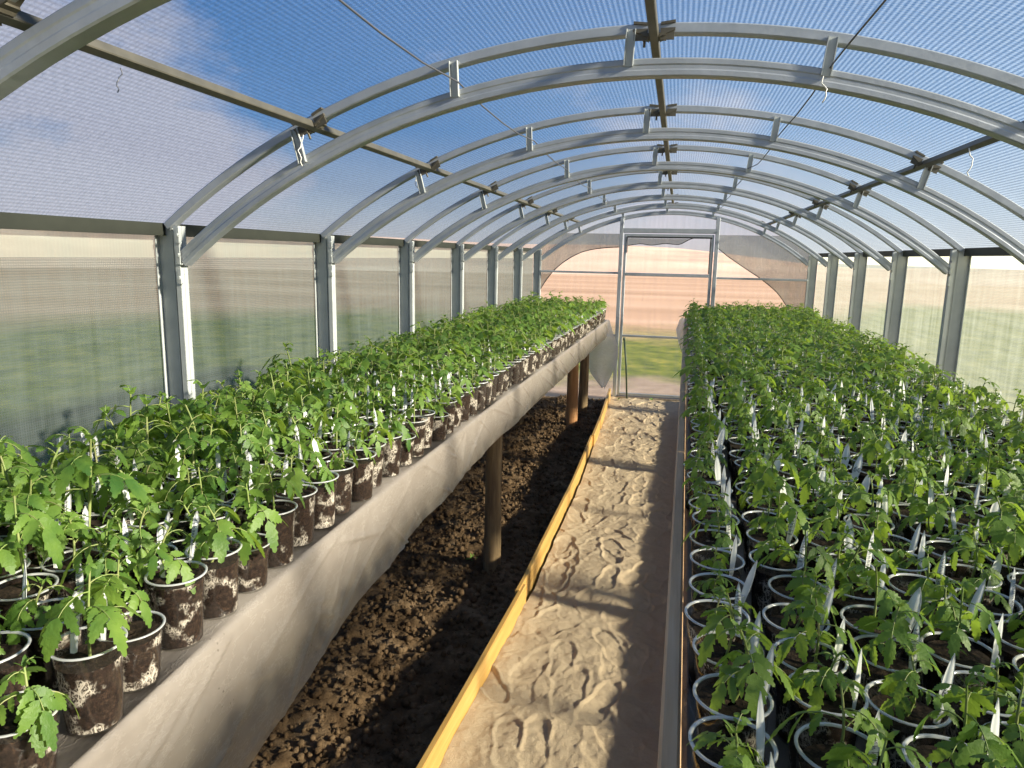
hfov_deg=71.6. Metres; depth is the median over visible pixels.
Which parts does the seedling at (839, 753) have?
stem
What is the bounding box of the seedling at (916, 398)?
[889,389,918,416]
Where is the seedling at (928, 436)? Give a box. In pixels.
[913,414,952,459]
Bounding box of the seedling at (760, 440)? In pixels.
[734,427,778,504]
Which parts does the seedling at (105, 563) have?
stem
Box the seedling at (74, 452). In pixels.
[57,449,95,509]
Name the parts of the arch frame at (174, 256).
post, gusset plate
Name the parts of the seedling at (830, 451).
stem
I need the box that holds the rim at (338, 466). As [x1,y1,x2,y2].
[316,460,354,471]
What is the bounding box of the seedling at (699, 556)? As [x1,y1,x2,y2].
[681,500,741,568]
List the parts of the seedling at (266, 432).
stem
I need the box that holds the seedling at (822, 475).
[786,453,827,526]
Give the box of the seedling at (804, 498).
[792,459,842,540]
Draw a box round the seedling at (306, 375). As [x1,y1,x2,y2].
[296,372,321,391]
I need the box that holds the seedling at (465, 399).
[443,363,473,420]
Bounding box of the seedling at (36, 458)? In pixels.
[0,445,42,494]
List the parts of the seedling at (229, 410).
stem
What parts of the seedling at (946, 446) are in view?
stem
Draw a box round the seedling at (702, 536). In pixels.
[692,484,741,546]
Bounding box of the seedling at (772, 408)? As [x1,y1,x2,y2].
[755,397,776,445]
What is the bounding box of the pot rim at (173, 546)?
[116,543,177,565]
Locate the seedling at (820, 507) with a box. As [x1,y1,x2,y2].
[791,490,842,569]
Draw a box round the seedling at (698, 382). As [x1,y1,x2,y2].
[689,374,714,399]
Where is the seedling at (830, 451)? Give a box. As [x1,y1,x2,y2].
[808,433,851,475]
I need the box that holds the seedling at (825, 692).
[783,645,868,767]
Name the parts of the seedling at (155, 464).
stem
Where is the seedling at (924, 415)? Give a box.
[916,401,948,422]
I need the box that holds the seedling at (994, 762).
[970,748,1007,767]
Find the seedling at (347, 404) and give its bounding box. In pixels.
[313,373,357,439]
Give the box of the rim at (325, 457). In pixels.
[295,450,331,459]
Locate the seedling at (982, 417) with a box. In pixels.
[967,401,1008,450]
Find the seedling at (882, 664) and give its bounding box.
[850,595,941,734]
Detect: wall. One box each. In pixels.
[0,229,532,469]
[814,256,1023,421]
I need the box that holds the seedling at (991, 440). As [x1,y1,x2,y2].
[976,426,1012,455]
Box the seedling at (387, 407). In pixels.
[370,390,402,435]
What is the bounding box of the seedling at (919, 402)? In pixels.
[898,392,922,428]
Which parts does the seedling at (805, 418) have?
stem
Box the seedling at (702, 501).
[687,477,733,551]
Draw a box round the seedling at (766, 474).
[740,442,799,529]
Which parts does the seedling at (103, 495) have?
stem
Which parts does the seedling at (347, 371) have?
stem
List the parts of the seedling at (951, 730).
stem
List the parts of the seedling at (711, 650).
stem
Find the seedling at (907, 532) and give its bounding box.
[887,462,945,566]
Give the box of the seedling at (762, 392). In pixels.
[747,379,771,409]
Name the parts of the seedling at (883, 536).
stem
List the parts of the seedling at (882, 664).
stem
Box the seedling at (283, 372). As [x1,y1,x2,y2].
[261,342,311,383]
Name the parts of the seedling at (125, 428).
stem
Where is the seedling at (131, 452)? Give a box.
[114,408,181,490]
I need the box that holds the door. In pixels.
[617,234,713,398]
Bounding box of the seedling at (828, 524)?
[807,484,874,585]
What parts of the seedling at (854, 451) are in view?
stem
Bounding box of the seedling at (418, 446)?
[395,383,436,456]
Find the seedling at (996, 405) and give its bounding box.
[965,392,1008,433]
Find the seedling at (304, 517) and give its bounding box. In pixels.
[263,448,317,546]
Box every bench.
[393,341,601,572]
[657,319,686,767]
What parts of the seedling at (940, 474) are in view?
stem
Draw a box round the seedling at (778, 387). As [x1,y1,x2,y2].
[769,373,793,398]
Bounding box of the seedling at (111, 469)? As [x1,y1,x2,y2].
[63,438,131,519]
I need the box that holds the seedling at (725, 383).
[716,369,743,412]
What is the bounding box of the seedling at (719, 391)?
[713,380,747,408]
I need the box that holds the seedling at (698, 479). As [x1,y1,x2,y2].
[682,463,732,509]
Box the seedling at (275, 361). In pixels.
[258,359,292,406]
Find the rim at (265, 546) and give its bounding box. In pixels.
[228,533,269,552]
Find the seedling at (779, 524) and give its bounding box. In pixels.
[746,484,809,593]
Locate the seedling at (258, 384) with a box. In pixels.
[245,382,274,418]
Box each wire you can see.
[338,0,616,209]
[720,0,886,207]
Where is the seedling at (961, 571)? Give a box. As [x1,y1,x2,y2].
[925,519,981,584]
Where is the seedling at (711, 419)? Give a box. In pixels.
[691,408,727,457]
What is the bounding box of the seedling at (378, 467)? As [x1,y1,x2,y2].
[351,413,393,486]
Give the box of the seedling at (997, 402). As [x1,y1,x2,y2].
[974,399,998,424]
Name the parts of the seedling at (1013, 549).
stem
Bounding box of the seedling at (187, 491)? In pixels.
[170,459,235,552]
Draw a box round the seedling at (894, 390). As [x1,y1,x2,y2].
[883,382,905,406]
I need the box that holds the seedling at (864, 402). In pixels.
[846,389,869,433]
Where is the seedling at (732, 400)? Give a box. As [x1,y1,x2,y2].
[721,393,752,444]
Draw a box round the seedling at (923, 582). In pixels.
[889,545,956,658]
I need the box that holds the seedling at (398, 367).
[385,366,412,402]
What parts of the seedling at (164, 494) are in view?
stem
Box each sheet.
[0,320,618,767]
[676,318,942,767]
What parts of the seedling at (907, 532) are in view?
stem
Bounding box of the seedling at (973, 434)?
[951,419,992,469]
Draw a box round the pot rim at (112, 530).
[82,529,132,549]
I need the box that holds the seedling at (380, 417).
[355,387,391,433]
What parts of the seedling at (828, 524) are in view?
stem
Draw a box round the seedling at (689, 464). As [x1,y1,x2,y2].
[683,441,726,521]
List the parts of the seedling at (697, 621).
stem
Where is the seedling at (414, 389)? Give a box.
[396,370,426,412]
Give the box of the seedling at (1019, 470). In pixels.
[986,452,1023,497]
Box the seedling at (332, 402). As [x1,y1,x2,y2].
[330,385,357,416]
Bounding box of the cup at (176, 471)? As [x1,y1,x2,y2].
[166,468,207,479]
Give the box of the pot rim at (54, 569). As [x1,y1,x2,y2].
[40,548,103,572]
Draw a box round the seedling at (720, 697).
[692,618,801,748]
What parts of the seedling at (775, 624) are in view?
stem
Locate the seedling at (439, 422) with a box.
[423,387,456,439]
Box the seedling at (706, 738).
[686,709,774,767]
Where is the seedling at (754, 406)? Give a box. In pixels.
[726,400,756,424]
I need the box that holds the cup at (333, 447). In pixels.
[321,441,350,450]
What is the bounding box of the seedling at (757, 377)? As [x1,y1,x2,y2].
[739,362,776,401]
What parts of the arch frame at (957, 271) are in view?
post, gusset plate, gusset plate, post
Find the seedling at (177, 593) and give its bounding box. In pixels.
[125,518,207,648]
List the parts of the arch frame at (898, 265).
post, gusset plate, gusset plate, post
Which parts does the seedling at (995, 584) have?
stem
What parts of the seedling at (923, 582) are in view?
stem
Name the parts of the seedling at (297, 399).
stem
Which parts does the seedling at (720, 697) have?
stem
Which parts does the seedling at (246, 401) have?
stem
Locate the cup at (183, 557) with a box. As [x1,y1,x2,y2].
[169,539,209,559]
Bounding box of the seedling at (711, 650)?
[692,584,764,694]
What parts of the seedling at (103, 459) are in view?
stem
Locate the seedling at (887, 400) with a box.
[874,392,907,427]
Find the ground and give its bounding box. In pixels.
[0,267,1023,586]
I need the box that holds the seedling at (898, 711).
[864,644,958,767]
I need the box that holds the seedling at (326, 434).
[304,411,333,445]
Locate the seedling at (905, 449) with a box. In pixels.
[896,440,919,467]
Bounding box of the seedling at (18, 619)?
[3,562,84,699]
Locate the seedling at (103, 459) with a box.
[92,435,136,504]
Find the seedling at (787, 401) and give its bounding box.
[781,389,806,415]
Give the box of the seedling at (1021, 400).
[1000,389,1023,425]
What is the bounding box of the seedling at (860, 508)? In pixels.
[821,477,882,542]
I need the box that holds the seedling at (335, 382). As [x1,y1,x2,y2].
[322,370,352,393]
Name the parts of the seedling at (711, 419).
stem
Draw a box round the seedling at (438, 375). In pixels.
[428,361,458,396]
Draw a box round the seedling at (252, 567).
[221,472,287,591]
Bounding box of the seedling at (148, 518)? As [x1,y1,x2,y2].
[103,481,180,550]
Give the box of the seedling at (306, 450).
[269,428,326,480]
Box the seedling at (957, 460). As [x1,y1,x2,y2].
[932,439,974,489]
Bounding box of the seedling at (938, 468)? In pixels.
[916,464,951,511]
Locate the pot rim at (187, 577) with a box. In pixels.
[144,560,207,586]
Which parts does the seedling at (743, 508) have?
stem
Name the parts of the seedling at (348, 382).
stem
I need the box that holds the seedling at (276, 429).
[230,399,293,459]
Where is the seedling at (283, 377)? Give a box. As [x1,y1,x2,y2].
[261,371,292,413]
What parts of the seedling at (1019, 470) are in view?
stem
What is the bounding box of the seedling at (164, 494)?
[150,445,227,548]
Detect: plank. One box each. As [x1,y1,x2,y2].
[416,584,525,767]
[515,435,592,601]
[592,388,610,448]
[680,405,685,767]
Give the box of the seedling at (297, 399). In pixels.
[284,362,331,431]
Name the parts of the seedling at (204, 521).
stem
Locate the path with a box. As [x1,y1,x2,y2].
[439,395,678,767]
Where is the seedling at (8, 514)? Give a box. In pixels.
[0,479,40,589]
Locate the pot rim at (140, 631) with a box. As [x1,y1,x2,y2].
[96,610,165,642]
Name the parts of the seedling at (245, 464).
stem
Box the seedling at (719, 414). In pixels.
[692,408,720,439]
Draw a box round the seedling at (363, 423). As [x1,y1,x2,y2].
[350,406,373,445]
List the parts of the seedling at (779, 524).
stem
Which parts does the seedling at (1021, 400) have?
stem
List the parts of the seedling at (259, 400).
stem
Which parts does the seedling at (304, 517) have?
stem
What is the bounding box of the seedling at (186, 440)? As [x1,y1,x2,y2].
[162,419,224,513]
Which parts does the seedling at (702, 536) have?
stem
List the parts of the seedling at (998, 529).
stem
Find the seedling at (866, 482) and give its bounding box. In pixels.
[829,473,869,539]
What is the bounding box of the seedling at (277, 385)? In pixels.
[274,359,307,410]
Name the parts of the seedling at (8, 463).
stem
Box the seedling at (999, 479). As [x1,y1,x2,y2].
[948,447,1023,519]
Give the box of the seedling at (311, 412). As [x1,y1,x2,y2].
[275,389,333,445]
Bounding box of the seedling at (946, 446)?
[914,432,953,477]
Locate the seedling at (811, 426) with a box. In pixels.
[801,416,835,444]
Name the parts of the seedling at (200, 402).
stem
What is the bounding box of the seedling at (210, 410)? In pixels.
[191,396,249,465]
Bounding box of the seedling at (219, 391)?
[195,389,228,427]
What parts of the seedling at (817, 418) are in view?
stem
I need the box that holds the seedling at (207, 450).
[182,417,246,490]
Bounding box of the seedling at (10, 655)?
[0,610,31,707]
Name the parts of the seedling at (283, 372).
stem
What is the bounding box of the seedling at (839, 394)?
[828,370,861,408]
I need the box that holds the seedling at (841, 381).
[827,381,848,401]
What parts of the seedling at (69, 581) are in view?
stem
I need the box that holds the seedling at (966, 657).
[919,577,1002,733]
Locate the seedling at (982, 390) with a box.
[963,377,1001,411]
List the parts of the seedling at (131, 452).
stem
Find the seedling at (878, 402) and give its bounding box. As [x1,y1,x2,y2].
[868,391,894,417]
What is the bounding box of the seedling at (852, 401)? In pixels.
[835,393,859,413]
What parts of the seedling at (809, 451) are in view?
stem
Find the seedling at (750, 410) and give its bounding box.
[723,391,758,458]
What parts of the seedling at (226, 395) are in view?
stem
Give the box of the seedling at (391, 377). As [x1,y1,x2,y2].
[376,368,407,408]
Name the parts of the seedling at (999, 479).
stem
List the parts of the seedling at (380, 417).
stem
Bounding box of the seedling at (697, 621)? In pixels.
[684,582,749,691]
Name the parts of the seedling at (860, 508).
stem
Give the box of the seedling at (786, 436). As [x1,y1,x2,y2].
[770,426,796,459]
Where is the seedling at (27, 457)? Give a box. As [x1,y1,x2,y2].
[0,435,37,487]
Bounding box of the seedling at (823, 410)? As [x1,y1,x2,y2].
[811,400,845,424]
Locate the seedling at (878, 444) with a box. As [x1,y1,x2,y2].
[853,426,895,507]
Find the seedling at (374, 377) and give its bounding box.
[357,364,391,399]
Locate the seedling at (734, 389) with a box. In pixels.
[718,376,746,420]
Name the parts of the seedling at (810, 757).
stem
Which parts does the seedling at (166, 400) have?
stem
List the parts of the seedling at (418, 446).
stem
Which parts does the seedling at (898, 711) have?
stem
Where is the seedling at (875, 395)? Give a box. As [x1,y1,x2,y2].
[862,383,890,420]
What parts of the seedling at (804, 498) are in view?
stem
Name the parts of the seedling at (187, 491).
stem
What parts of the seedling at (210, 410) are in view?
stem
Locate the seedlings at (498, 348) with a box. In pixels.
[0,290,1023,767]
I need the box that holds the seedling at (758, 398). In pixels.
[751,384,778,416]
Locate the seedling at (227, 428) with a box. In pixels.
[214,400,253,439]
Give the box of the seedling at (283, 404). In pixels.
[272,401,312,449]
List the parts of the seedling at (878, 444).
stem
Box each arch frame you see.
[0,0,170,100]
[154,19,1023,416]
[313,103,1023,372]
[398,144,971,383]
[451,171,907,350]
[487,189,867,332]
[513,200,838,322]
[532,202,817,313]
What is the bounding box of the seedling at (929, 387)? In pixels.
[907,373,936,406]
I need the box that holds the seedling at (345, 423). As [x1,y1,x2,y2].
[314,392,357,466]
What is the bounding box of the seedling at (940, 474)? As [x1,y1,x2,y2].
[908,441,949,489]
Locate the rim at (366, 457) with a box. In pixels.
[340,449,376,459]
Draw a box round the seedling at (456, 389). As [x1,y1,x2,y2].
[439,378,472,426]
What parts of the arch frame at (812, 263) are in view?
post, post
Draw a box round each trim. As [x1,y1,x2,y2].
[540,270,617,273]
[612,218,623,396]
[616,395,678,400]
[623,228,715,233]
[710,218,720,307]
[716,277,807,281]
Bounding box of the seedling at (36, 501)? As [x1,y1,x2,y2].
[1,467,99,580]
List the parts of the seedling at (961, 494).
stem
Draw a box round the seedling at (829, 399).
[812,393,845,423]
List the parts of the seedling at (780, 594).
stem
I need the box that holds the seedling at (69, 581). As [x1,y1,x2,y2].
[40,510,111,603]
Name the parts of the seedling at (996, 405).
stem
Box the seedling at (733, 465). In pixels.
[729,429,774,496]
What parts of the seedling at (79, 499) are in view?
stem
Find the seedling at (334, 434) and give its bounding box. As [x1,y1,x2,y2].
[330,417,360,456]
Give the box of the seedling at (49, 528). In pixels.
[0,483,63,643]
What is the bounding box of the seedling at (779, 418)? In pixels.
[761,394,801,445]
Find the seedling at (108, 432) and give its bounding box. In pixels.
[81,405,134,491]
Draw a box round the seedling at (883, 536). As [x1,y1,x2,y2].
[854,510,920,594]
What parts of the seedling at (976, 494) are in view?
stem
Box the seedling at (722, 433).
[686,426,724,462]
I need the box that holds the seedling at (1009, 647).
[988,611,1023,700]
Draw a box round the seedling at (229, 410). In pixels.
[212,388,265,469]
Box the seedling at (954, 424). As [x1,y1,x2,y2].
[928,400,984,448]
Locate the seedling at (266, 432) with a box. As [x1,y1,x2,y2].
[243,405,297,480]
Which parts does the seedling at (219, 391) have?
stem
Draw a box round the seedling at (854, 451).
[844,422,882,475]
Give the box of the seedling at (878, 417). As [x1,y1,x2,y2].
[868,409,899,448]
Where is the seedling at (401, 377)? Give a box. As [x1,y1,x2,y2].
[397,362,419,395]
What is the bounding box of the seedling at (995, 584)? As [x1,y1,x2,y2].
[929,522,1009,609]
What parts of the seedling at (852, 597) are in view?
stem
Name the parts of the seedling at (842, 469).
stem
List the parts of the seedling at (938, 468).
stem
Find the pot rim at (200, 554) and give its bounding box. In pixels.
[185,538,241,559]
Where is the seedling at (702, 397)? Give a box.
[688,388,717,440]
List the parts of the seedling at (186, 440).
stem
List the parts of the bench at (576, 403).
leg, leg, leg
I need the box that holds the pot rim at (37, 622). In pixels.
[10,597,84,630]
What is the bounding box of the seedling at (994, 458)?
[974,449,1019,493]
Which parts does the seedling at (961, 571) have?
stem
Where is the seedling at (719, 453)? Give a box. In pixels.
[689,436,727,467]
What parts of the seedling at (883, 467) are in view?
stem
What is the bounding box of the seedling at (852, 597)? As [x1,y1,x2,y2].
[810,528,897,653]
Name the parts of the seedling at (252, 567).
stem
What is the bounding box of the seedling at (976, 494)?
[923,476,980,535]
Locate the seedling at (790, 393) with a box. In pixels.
[779,387,805,413]
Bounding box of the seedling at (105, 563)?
[58,519,154,644]
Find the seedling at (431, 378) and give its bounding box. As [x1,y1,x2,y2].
[422,374,444,405]
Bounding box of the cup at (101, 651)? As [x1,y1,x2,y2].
[50,625,127,661]
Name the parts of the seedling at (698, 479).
stem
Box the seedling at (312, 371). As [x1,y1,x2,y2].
[289,357,331,422]
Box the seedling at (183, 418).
[165,400,195,424]
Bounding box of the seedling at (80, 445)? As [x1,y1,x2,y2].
[44,428,88,489]
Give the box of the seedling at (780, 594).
[756,522,848,623]
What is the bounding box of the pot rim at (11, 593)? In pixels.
[0,573,58,601]
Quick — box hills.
[1,235,1023,286]
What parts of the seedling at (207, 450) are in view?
stem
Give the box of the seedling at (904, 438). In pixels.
[878,427,909,461]
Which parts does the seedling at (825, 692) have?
stem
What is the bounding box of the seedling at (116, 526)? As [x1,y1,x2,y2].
[81,506,137,594]
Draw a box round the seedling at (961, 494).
[946,442,990,508]
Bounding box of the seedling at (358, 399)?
[334,384,368,430]
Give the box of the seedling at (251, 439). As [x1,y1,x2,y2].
[204,418,275,499]
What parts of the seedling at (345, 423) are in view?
stem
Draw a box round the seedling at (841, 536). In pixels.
[816,525,874,628]
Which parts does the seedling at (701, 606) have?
stem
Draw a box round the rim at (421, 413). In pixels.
[412,409,434,415]
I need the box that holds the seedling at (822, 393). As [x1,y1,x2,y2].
[803,375,837,424]
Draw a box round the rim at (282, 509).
[255,499,297,514]
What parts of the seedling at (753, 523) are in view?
stem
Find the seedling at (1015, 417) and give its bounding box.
[1005,404,1023,431]
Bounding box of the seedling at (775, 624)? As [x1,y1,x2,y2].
[762,566,838,695]
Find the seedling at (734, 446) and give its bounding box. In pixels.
[727,417,756,478]
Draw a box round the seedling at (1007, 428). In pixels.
[1000,424,1023,453]
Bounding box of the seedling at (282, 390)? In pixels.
[272,365,308,420]
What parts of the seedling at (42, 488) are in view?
stem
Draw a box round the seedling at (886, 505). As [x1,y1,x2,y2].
[828,470,900,563]
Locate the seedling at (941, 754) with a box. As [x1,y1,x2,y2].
[901,671,1022,767]
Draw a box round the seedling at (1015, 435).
[994,421,1023,470]
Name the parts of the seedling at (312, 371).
stem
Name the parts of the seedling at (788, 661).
stem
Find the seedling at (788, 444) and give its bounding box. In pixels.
[773,431,807,501]
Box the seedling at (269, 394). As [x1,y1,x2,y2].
[248,367,301,421]
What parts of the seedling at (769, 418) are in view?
stem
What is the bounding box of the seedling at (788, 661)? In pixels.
[774,584,869,742]
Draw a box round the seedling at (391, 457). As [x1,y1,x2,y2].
[373,408,407,475]
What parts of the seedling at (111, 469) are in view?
stem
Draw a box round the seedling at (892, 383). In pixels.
[880,371,906,405]
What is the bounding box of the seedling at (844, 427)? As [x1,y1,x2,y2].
[836,412,875,460]
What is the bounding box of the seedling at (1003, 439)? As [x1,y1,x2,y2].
[999,414,1023,453]
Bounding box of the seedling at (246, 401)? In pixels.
[216,369,264,416]
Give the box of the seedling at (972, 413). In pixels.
[941,398,974,443]
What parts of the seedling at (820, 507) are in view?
stem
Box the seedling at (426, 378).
[413,372,440,412]
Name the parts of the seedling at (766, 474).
stem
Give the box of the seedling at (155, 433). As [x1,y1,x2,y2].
[113,394,187,471]
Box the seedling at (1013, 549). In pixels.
[980,515,1023,612]
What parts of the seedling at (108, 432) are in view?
stem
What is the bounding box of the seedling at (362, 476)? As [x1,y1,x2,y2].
[337,425,376,500]
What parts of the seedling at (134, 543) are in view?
stem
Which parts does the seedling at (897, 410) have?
stem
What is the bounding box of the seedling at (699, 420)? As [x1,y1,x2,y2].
[690,405,715,439]
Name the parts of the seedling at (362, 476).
stem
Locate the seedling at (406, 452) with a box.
[380,410,418,465]
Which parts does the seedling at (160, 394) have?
stem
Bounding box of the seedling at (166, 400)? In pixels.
[139,395,206,477]
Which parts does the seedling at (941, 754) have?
stem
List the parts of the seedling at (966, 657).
stem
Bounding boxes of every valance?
[540,233,619,288]
[628,238,690,245]
[718,235,808,311]
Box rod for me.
[623,337,627,397]
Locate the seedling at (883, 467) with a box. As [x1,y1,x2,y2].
[870,440,926,507]
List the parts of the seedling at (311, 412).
stem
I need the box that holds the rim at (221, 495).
[218,488,236,502]
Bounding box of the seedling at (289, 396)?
[271,394,311,442]
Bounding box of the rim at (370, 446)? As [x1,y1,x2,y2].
[351,439,385,448]
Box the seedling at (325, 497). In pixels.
[298,446,338,528]
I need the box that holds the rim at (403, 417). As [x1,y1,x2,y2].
[398,416,427,422]
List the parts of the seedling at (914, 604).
stem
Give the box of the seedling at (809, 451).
[769,431,826,492]
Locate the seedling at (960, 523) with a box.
[944,496,999,542]
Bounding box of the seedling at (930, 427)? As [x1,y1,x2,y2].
[899,412,937,451]
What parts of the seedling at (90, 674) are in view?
stem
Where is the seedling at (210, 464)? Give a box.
[173,459,235,516]
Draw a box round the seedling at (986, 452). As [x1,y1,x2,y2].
[957,436,992,483]
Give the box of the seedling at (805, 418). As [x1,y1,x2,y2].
[789,399,816,433]
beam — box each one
[0,212,531,251]
[818,247,1010,256]
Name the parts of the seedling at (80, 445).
stem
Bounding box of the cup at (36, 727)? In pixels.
[0,690,58,737]
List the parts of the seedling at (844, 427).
stem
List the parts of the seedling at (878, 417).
stem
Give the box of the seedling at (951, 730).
[941,657,1023,764]
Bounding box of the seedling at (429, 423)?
[402,378,440,447]
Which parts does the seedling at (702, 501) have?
stem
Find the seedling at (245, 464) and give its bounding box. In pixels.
[194,445,266,543]
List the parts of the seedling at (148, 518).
stem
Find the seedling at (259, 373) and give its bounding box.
[240,370,274,407]
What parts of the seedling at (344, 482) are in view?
stem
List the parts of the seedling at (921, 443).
stem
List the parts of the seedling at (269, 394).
stem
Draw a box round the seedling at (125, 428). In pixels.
[94,384,166,455]
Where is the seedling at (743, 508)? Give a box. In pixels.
[732,462,773,537]
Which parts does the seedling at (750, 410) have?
stem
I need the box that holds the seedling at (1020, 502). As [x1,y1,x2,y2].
[1000,486,1023,564]
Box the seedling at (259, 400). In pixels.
[237,390,275,420]
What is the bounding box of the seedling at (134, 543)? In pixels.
[101,499,177,621]
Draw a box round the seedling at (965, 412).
[945,402,991,444]
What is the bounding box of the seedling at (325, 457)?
[295,425,331,478]
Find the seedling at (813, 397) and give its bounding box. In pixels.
[804,381,836,406]
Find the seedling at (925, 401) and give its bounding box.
[921,392,947,414]
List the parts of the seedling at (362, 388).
stem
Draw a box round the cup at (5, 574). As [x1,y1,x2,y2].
[0,557,30,577]
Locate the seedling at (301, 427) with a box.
[267,407,323,468]
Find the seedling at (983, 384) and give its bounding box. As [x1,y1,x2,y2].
[955,384,983,410]
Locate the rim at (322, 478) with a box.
[301,471,338,483]
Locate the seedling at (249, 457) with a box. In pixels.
[246,441,292,505]
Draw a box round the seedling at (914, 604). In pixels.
[833,559,921,690]
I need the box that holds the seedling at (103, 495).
[95,460,169,532]
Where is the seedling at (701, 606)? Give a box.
[686,560,756,616]
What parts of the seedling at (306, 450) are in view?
stem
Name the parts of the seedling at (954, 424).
stem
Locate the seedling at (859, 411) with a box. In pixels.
[846,398,875,437]
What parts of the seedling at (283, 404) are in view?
stem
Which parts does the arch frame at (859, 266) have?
post, post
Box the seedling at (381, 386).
[362,385,392,416]
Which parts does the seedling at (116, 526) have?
stem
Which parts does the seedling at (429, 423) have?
stem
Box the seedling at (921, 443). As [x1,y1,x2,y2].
[891,436,933,483]
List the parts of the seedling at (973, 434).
stem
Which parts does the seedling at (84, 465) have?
stem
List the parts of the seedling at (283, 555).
stem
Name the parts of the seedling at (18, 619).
stem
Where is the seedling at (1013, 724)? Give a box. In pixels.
[959,672,1023,767]
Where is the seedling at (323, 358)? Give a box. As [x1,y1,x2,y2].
[310,356,337,388]
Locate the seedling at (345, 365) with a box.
[324,352,349,391]
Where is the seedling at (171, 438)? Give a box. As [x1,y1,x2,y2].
[158,397,228,478]
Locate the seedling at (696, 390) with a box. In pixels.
[686,376,717,413]
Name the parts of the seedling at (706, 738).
stem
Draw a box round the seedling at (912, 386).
[901,386,924,402]
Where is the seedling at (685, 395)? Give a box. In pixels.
[682,380,714,405]
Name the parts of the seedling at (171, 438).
stem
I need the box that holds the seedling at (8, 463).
[0,435,44,528]
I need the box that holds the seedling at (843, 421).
[825,406,854,458]
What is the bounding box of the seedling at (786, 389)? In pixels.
[774,382,799,419]
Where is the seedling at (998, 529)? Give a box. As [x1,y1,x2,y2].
[959,488,1023,580]
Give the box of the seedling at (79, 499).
[17,438,103,554]
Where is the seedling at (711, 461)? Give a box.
[683,442,721,509]
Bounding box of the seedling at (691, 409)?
[679,398,717,448]
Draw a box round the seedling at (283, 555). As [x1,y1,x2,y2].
[238,451,304,566]
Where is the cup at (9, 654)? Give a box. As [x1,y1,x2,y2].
[0,630,31,663]
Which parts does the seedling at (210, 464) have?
stem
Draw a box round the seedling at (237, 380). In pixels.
[227,379,257,404]
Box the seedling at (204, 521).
[163,497,215,567]
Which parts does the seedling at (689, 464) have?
stem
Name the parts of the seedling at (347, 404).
stem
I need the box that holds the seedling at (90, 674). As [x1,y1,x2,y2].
[38,555,145,734]
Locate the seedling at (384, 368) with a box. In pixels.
[373,367,396,383]
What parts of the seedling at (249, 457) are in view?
stem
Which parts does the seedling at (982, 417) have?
stem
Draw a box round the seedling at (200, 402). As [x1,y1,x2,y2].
[180,380,239,456]
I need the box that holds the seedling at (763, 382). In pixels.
[746,370,782,418]
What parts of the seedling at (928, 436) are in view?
stem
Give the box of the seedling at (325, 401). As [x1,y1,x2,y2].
[318,376,343,421]
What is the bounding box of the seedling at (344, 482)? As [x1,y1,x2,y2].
[312,439,357,514]
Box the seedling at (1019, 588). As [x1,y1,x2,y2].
[1007,572,1023,632]
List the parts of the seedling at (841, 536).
stem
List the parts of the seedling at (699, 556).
stem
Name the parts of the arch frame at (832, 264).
post, post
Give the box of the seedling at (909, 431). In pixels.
[888,414,922,448]
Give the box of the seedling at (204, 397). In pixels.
[195,392,218,421]
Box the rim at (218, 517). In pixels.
[185,504,235,520]
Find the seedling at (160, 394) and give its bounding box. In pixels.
[137,391,184,467]
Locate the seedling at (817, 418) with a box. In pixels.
[789,401,829,440]
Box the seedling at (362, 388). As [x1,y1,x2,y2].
[352,378,390,421]
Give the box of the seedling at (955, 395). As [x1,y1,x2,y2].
[942,381,975,411]
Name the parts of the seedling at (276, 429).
stem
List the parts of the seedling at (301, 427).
stem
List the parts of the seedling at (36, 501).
stem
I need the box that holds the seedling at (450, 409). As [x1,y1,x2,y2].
[431,382,461,433]
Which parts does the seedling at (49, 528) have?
stem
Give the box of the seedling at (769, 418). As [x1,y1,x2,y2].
[756,391,793,456]
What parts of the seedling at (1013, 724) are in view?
stem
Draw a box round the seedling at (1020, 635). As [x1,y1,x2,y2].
[1011,629,1023,739]
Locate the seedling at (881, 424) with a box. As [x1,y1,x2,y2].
[856,412,886,442]
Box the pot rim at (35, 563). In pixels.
[27,547,72,568]
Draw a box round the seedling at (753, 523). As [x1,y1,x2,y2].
[741,492,787,573]
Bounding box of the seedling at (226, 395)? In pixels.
[194,380,255,412]
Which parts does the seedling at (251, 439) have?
stem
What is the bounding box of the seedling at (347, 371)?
[332,350,369,395]
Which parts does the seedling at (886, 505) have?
stem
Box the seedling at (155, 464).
[108,436,176,493]
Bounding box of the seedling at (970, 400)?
[951,387,980,423]
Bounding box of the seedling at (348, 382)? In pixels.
[340,369,371,410]
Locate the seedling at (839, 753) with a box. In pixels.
[821,723,931,767]
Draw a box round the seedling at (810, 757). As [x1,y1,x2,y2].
[765,671,894,767]
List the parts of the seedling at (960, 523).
stem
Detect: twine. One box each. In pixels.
[116,68,122,92]
[297,135,303,165]
[821,76,826,102]
[966,148,973,175]
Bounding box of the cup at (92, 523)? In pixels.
[60,514,112,530]
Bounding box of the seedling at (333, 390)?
[313,374,340,411]
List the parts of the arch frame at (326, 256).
post, gusset plate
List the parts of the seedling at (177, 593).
stem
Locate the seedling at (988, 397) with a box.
[979,388,1008,417]
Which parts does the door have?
rail, rail, rail, rail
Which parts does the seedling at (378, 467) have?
stem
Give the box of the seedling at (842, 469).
[817,452,862,497]
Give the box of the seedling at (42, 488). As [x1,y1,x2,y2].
[0,444,64,560]
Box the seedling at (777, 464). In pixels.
[737,447,781,491]
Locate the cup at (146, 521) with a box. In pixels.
[122,509,173,526]
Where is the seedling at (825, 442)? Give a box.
[801,423,833,464]
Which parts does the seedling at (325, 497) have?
stem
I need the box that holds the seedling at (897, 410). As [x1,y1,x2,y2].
[886,395,917,435]
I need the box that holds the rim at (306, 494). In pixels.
[274,484,317,498]
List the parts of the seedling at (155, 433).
stem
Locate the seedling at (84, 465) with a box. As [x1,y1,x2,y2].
[49,426,149,559]

